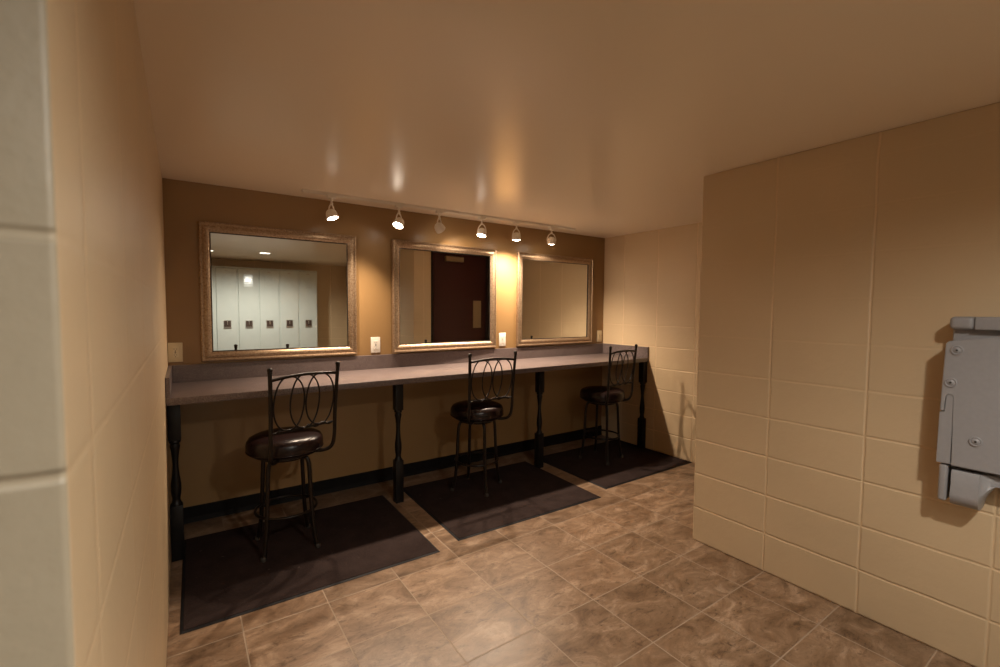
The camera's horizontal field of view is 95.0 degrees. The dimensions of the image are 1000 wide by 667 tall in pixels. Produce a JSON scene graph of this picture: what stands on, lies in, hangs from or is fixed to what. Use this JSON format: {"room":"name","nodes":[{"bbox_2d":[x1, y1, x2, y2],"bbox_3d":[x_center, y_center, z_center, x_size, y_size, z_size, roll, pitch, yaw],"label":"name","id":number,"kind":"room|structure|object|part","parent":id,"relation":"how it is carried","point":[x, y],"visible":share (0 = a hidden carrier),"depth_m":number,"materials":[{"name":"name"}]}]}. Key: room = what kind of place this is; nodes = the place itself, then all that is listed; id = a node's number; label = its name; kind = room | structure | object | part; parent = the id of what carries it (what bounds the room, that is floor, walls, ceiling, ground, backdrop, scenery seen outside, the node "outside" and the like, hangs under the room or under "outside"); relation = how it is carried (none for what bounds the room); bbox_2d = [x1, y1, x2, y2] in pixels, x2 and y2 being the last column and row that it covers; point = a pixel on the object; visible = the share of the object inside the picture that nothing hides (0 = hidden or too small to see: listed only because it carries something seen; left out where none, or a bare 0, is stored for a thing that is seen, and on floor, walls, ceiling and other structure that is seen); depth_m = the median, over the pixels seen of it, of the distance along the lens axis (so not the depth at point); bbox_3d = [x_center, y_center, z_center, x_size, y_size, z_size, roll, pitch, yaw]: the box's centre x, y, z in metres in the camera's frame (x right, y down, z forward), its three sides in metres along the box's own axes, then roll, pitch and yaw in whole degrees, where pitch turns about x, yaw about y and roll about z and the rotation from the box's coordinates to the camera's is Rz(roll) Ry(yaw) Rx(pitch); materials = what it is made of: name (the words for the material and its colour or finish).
{"room":"locker room","nodes":[
{"label":"locker room","id":0,"kind":"room"},
{"bbox_2d":[0,0,171,666],"bbox_3d":[-2.259,0.230,0.931,2.500,2.136,3.022,-2,4,-35],"label":"wall","id":1,"kind":"structure","parent":0,"point":[86,498],"depth_m":0.46,"materials":[{"name":"beige tile"}]},
{"bbox_2d":[162,178,604,507],"bbox_3d":[-0.486,0.086,3.929,3.829,2.136,0.100,-2,4,-35],"label":"wall","id":2,"kind":"structure","parent":0,"point":[214,465],"depth_m":3.48,"materials":[{"name":"beige paint"}]},
{"bbox_2d":[168,342,182,361],"bbox_3d":[-1.997,0.116,2.817,0.074,0.120,0.010,-2,4,-35],"label":"wall outlet","id":3,"kind":"object","parent":2,"relation":"attached to","point":[175,350],"visible":1,"depth_m":2.81,"materials":[{"name":"beige plastic"}]},
{"bbox_2d":[172,347,178,357],"bbox_3d":[-1.995,0.117,2.816,0.033,0.067,0.004,-2,4,-35],"label":"receptacle","id":4,"kind":"object","parent":3,"relation":"attached to","point":[175,350],"depth_m":2.81,"materials":[{"name":"beige plastic"}]},
{"bbox_2d":[198,221,356,361],"bbox_3d":[-1.476,-0.272,3.142,0.979,0.879,0.030,-2,4,-35],"label":"wall mirror","id":5,"kind":"object","parent":2,"relation":"attached to","point":[269,293],"visible":1,"depth_m":3.11,"materials":[{"name":"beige mirror"}]},
{"bbox_2d":[371,337,379,352],"bbox_3d":[-0.960,0.088,3.533,0.074,0.120,0.010,-2,4,-35],"label":"wall outlet","id":6,"kind":"object","parent":2,"relation":"attached to","point":[375,341],"visible":1,"depth_m":3.53,"materials":[{"name":"beige plastic"}]},
{"bbox_2d":[172,343,602,382],"bbox_3d":[-0.452,0.204,3.885,3.787,0.106,0.019,-2,4,-35],"label":"backsplash","id":7,"kind":"structure","parent":2,"relation":"attached to","point":[230,370],"depth_m":3.45,"materials":[{"name":"laminate"}]},
{"bbox_2d":[183,426,601,523],"bbox_3d":[-0.461,1.105,3.936,3.829,0.102,0.012,-2,4,-35],"label":"baseboard","id":8,"kind":"structure","parent":2,"relation":"attached to","point":[210,510],"depth_m":3.51,"materials":[{"name":"black plastic"}]},
{"bbox_2d":[391,239,496,352],"bbox_3d":[-0.436,-0.301,3.845,0.988,0.879,0.030,-2,4,-36],"label":"wall mirror","id":9,"kind":"object","parent":2,"relation":"attached to","point":[444,297],"visible":1,"depth_m":3.82,"materials":[{"name":"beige mirror"}]},
{"bbox_2d":[499,333,505,345],"bbox_3d":[0.023,0.055,4.211,0.074,0.120,0.010,-2,4,-35],"label":"wall outlet","id":10,"kind":"object","parent":2,"relation":"attached to","point":[502,336],"visible":1,"depth_m":4.21,"materials":[{"name":"beige plastic"}]},
{"bbox_2d":[516,252,592,345],"bbox_3d":[0.566,-0.331,4.552,0.984,0.879,0.030,-2,4,-35],"label":"wall mirror","id":11,"kind":"object","parent":2,"relation":"attached to","point":[554,293],"visible":1,"depth_m":4.53,"materials":[{"name":"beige mirror"}]},
{"bbox_2d":[597,330,601,341],"bbox_3d":[1.071,0.028,4.935,0.074,0.120,0.010,-2,4,-35],"label":"wall outlet","id":12,"kind":"object","parent":2,"relation":"attached to","point":[599,333],"visible":1,"depth_m":4.93,"materials":[{"name":"beige plastic"}]},
{"bbox_2d":[133,0,999,237],"bbox_3d":[-0.014,-0.877,1.004,6.529,0.100,5.350,-2,4,-35],"label":"ceiling","id":13,"kind":"structure","parent":0,"point":[595,118],"depth_m":1.61,"materials":[{"name":"beige paint"}]},
{"bbox_2d":[301,189,574,229],"bbox_3d":[-0.292,-0.959,3.668,2.424,0.018,0.039,-2,4,-35],"label":"track","id":14,"kind":"object","parent":13,"relation":"attached to","point":[302,190],"visible":1,"depth_m":3.47,"materials":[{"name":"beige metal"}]},
{"bbox_2d":[326,195,338,220],"bbox_3d":[-1.132,-0.847,3.090,0.082,0.165,0.081,-2,4,-35],"label":"track spotlight","id":15,"kind":"object","parent":14,"relation":"hanging from","point":[331,214],"visible":1,"depth_m":3.07,"materials":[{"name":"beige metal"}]},
{"bbox_2d":[393,204,403,228],"bbox_3d":[-0.743,-0.856,3.358,0.084,0.170,0.082,-2,4,-35],"label":"track spotlight","id":16,"kind":"object","parent":14,"relation":"hanging from","point":[398,223],"visible":1,"depth_m":3.34,"materials":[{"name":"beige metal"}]},
{"bbox_2d":[434,210,444,233],"bbox_3d":[-0.469,-0.862,3.555,0.085,0.175,0.082,-2,4,-35],"label":"track spotlight","id":17,"kind":"object","parent":14,"relation":"hanging from","point":[439,227],"visible":1,"depth_m":3.53,"materials":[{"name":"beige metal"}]},
{"bbox_2d":[477,216,486,237],"bbox_3d":[-0.151,-0.876,3.768,0.081,0.164,0.081,0,3,-16],"label":"track spotlight","id":18,"kind":"object","parent":14,"relation":"hanging from","point":[481,232],"visible":1,"depth_m":3.75,"materials":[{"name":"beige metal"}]},
{"bbox_2d":[512,221,520,240],"bbox_3d":[0.143,-0.885,3.975,0.079,0.163,0.079,0,3,0],"label":"track spotlight","id":19,"kind":"object","parent":14,"relation":"hanging from","point":[516,236],"visible":1,"depth_m":3.95,"materials":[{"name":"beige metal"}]},
{"bbox_2d":[547,226,555,244],"bbox_3d":[0.471,-0.894,4.203,0.082,0.164,0.081,-2,4,-35],"label":"track spotlight","id":20,"kind":"object","parent":14,"relation":"hanging from","point":[551,240],"visible":1,"depth_m":4.18,"materials":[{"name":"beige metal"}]},
{"bbox_2d":[166,435,973,666],"bbox_3d":[-0.030,1.356,1.121,6.529,0.100,5.350,-2,4,-35],"label":"floor","id":21,"kind":"structure","parent":0,"point":[619,578],"depth_m":2.09,"materials":[{"name":"tile"}]},
{"bbox_2d":[180,495,439,634],"bbox_3d":[-1.096,1.215,2.628,1.200,0.008,0.935,-2,4,-34],"label":"floor mat","id":22,"kind":"object","parent":21,"relation":"on","point":[224,577],"visible":0.93,"depth_m":2.49,"materials":[{"name":"rubber"}]},
{"bbox_2d":[245,361,339,562],"bbox_3d":[-1.211,0.685,2.605,0.432,1.055,0.422,3,4,35],"label":"bar stool","id":23,"kind":"object","parent":22,"relation":"on","point":[274,446],"visible":1,"depth_m":2.50,"materials":[{"name":"black metal"}]},
{"bbox_3d":[-1.367,0.943,2.655,0.123,0.533,0.022,1,3,11],"label":"leg","id":24,"kind":"part","parent":23,"relation":"part of","materials":[{"name":"brown metal"}]},
{"bbox_3d":[-1.253,0.953,2.484,0.022,0.533,0.123,1,3,11],"label":"leg","id":25,"kind":"part","parent":23,"relation":"part of","materials":[{"name":"brown metal"}]},
{"bbox_3d":[-1.180,0.445,2.388,0.035,0.501,0.174,0,3,-11],"label":"post","id":26,"kind":"part","parent":23,"relation":"part of","materials":[{"name":"brown metal"}]},
{"bbox_3d":[-1.222,0.611,2.609,0.402,0.103,0.402,3,4,35],"label":"seat","id":27,"kind":"part","parent":23,"relation":"part of","materials":[{"name":"brown leather"}]},
{"bbox_3d":[-1.063,0.511,2.492,0.012,0.012,0.366,3,4,35],"label":"rail","id":28,"kind":"part","parent":23,"relation":"part of","materials":[{"name":"brown metal"}]},
{"bbox_3d":[-1.196,0.938,2.769,0.022,0.533,0.123,1,3,11],"label":"leg","id":29,"kind":"part","parent":23,"relation":"part of","materials":[{"name":"brown metal"}]},
{"bbox_3d":[-1.042,0.224,2.463,0.017,0.031,0.382,3,4,35],"label":"rail","id":30,"kind":"part","parent":23,"relation":"part of","materials":[{"name":"brown metal"}]},
{"bbox_3d":[-1.082,0.948,2.598,0.123,0.533,0.022,1,3,11],"label":"leg","id":31,"kind":"part","parent":23,"relation":"part of","materials":[{"name":"brown metal"}]},
{"bbox_3d":[-1.007,0.434,2.632,0.174,0.501,0.035,0,3,-9],"label":"post","id":32,"kind":"part","parent":23,"relation":"part of","materials":[{"name":"brown metal"}]},
{"bbox_2d":[165,343,648,561],"bbox_3d":[-0.290,0.667,3.670,3.827,1.006,0.601,-2,4,-35],"label":"countertop","id":33,"kind":"structure","parent":21,"relation":"on","point":[210,382],"depth_m":3.21,"materials":[{"name":"laminate"}]},
{"bbox_3d":[-1.744,0.792,2.465,0.058,0.862,0.058,-2,4,-35],"label":"counter leg","id":34,"kind":"part","parent":33,"relation":"part of","materials":[{"name":"black paint"}]},
{"bbox_3d":[-0.717,0.759,3.223,0.058,0.862,0.058,-2,4,-35],"label":"counter leg","id":35,"kind":"part","parent":33,"relation":"part of","materials":[{"name":"black paint"}]},
{"bbox_2d":[166,353,648,405],"bbox_3d":[-0.287,0.290,3.650,3.827,0.038,0.601,-2,4,-35],"label":"countertop","id":36,"kind":"structure","parent":33,"relation":"on","point":[182,393],"depth_m":3.09,"materials":[{"name":"laminate"}]},
{"bbox_3d":[0.340,0.729,3.952,0.058,0.862,0.058,-2,4,-35],"label":"counter leg","id":37,"kind":"part","parent":33,"relation":"part of","materials":[{"name":"black paint"}]},
{"bbox_3d":[1.406,0.707,4.531,0.058,0.862,0.058,-2,4,-35],"label":"counter leg","id":38,"kind":"part","parent":33,"relation":"part of","materials":[{"name":"black paint"}]},
{"bbox_2d":[404,461,600,540],"bbox_3d":[-0.009,1.182,3.408,1.175,0.008,0.935,-2,4,-33],"label":"floor mat","id":39,"kind":"object","parent":21,"relation":"on","point":[526,491],"visible":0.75,"depth_m":3.30,"materials":[{"name":"rubber"}]},
{"bbox_2d":[450,351,516,496],"bbox_3d":[-0.168,0.648,3.467,0.422,1.055,0.437,-2,4,-35],"label":"bar stool","id":40,"kind":"object","parent":39,"relation":"on","point":[484,411],"visible":1,"depth_m":3.34,"materials":[{"name":"brown metal"}]},
{"bbox_3d":[-0.309,0.910,3.429,0.123,0.533,0.022,-1,3,-25],"label":"leg","id":41,"kind":"part","parent":40,"relation":"part of","materials":[{"name":"brown metal"}]},
{"bbox_3d":[-0.237,0.900,3.622,0.022,0.533,0.123,-1,3,-25],"label":"leg","id":42,"kind":"part","parent":40,"relation":"part of","materials":[{"name":"brown metal"}]},
{"bbox_3d":[-0.206,0.407,3.250,0.035,0.501,0.174,1,3,9],"label":"post","id":43,"kind":"part","parent":40,"relation":"part of","materials":[{"name":"brown metal"}]},
{"bbox_3d":[-0.174,0.574,3.472,0.402,0.103,0.402,-2,4,-35],"label":"seat","id":44,"kind":"part","parent":40,"relation":"part of","materials":[{"name":"brown leather"}]},
{"bbox_3d":[-0.116,0.915,3.358,0.022,0.533,0.123,-1,3,-25],"label":"leg","id":45,"kind":"part","parent":40,"relation":"part of","materials":[{"name":"brown metal"}]},
{"bbox_3d":[-0.062,0.475,3.308,0.366,0.012,0.012,-2,4,-35],"label":"rail","id":46,"kind":"part","parent":40,"relation":"part of","materials":[{"name":"brown metal"}]},
{"bbox_3d":[-0.046,0.189,3.274,0.382,0.031,0.017,-2,4,-35],"label":"rail","id":47,"kind":"part","parent":40,"relation":"part of","materials":[{"name":"brown metal"}]},
{"bbox_3d":[-0.044,0.905,3.550,0.123,0.533,0.022,-1,3,-25],"label":"leg","id":48,"kind":"part","parent":40,"relation":"part of","materials":[{"name":"brown metal"}]},
{"bbox_3d":[0.039,0.400,3.422,0.174,0.501,0.035,1,3,11],"label":"post","id":49,"kind":"part","parent":40,"relation":"part of","materials":[{"name":"brown metal"}]},
{"bbox_2d":[543,439,691,488],"bbox_3d":[1.021,1.150,4.168,1.120,0.008,0.875,-2,4,-34],"label":"floor mat","id":50,"kind":"object","parent":21,"relation":"on","point":[636,463],"visible":0.81,"depth_m":4.07,"materials":[{"name":"carpet"}]},
{"bbox_2d":[578,344,637,464],"bbox_3d":[0.942,0.619,4.176,0.422,1.055,0.432,-2,4,-42],"label":"bar stool","id":51,"kind":"object","parent":50,"relation":"on","point":[607,395],"visible":1,"depth_m":4.07,"materials":[{"name":"brown metal"}]},
{"bbox_3d":[0.786,0.878,4.188,0.123,0.533,0.022,0,3,-5],"label":"leg","id":52,"kind":"part","parent":51,"relation":"part of","materials":[{"name":"brown metal"}]},
{"bbox_3d":[0.919,0.871,4.344,0.022,0.533,0.123,0,3,-5],"label":"leg","id":53,"kind":"part","parent":51,"relation":"part of","materials":[{"name":"brown metal"}]},
{"bbox_3d":[0.933,0.544,4.182,0.402,0.103,0.402,-2,4,-42],"label":"seat","id":54,"kind":"part","parent":51,"relation":"part of","materials":[{"name":"black leather"}]},
{"bbox_3d":[0.943,0.886,4.055,0.022,0.533,0.123,0,3,-5],"label":"leg","id":55,"kind":"part","parent":51,"relation":"part of","materials":[{"name":"brown metal"}]},
{"bbox_3d":[0.926,0.378,3.957,0.035,0.501,0.174,1,3,2],"label":"post","id":56,"kind":"part","parent":51,"relation":"part of","materials":[{"name":"brown metal"}]},
{"bbox_3d":[1.076,0.879,4.211,0.123,0.533,0.022,0,3,-5],"label":"leg","id":57,"kind":"part","parent":51,"relation":"part of","materials":[{"name":"brown metal"}]},
{"bbox_3d":[1.081,0.159,3.999,0.382,0.031,0.017,-2,4,-42],"label":"rail","id":58,"kind":"part","parent":51,"relation":"part of","materials":[{"name":"brown metal"}]},
{"bbox_3d":[1.150,0.370,4.156,0.174,0.501,0.035,1,3,4],"label":"post","id":59,"kind":"part","parent":51,"relation":"part of","materials":[{"name":"brown metal"}]},
{"bbox_2d":[601,222,701,462],"bbox_3d":[1.673,0.085,4.261,0.100,2.136,2.009,-2,4,-35],"label":"wall","id":60,"kind":"structure","parent":0,"point":[652,278],"depth_m":4.39,"materials":[{"name":"beige tile"}]},
{"bbox_2d":[693,102,999,666],"bbox_3d":[2.671,0.226,1.703,1.369,2.136,3.342,-2,4,-35],"label":"wall","id":61,"kind":"structure","parent":0,"point":[834,277],"depth_m":2.06,"materials":[{"name":"beige tile"}]},
{"bbox_2d":[936,317,999,510],"bbox_3d":[1.870,0.303,1.535,0.143,0.711,0.565,-2,4,-35],"label":"station","id":62,"kind":"object","parent":61,"relation":"attached to","point":[968,441],"visible":1,"depth_m":1.67,"materials":[{"name":"grey plastic"}]},
{"bbox_3d":[1.694,0.357,1.736,0.058,0.260,0.038,-2,4,-35],"label":"hinge arm","id":63,"kind":"part","parent":62,"relation":"part of","materials":[{"name":"grey plastic"}]}
]}

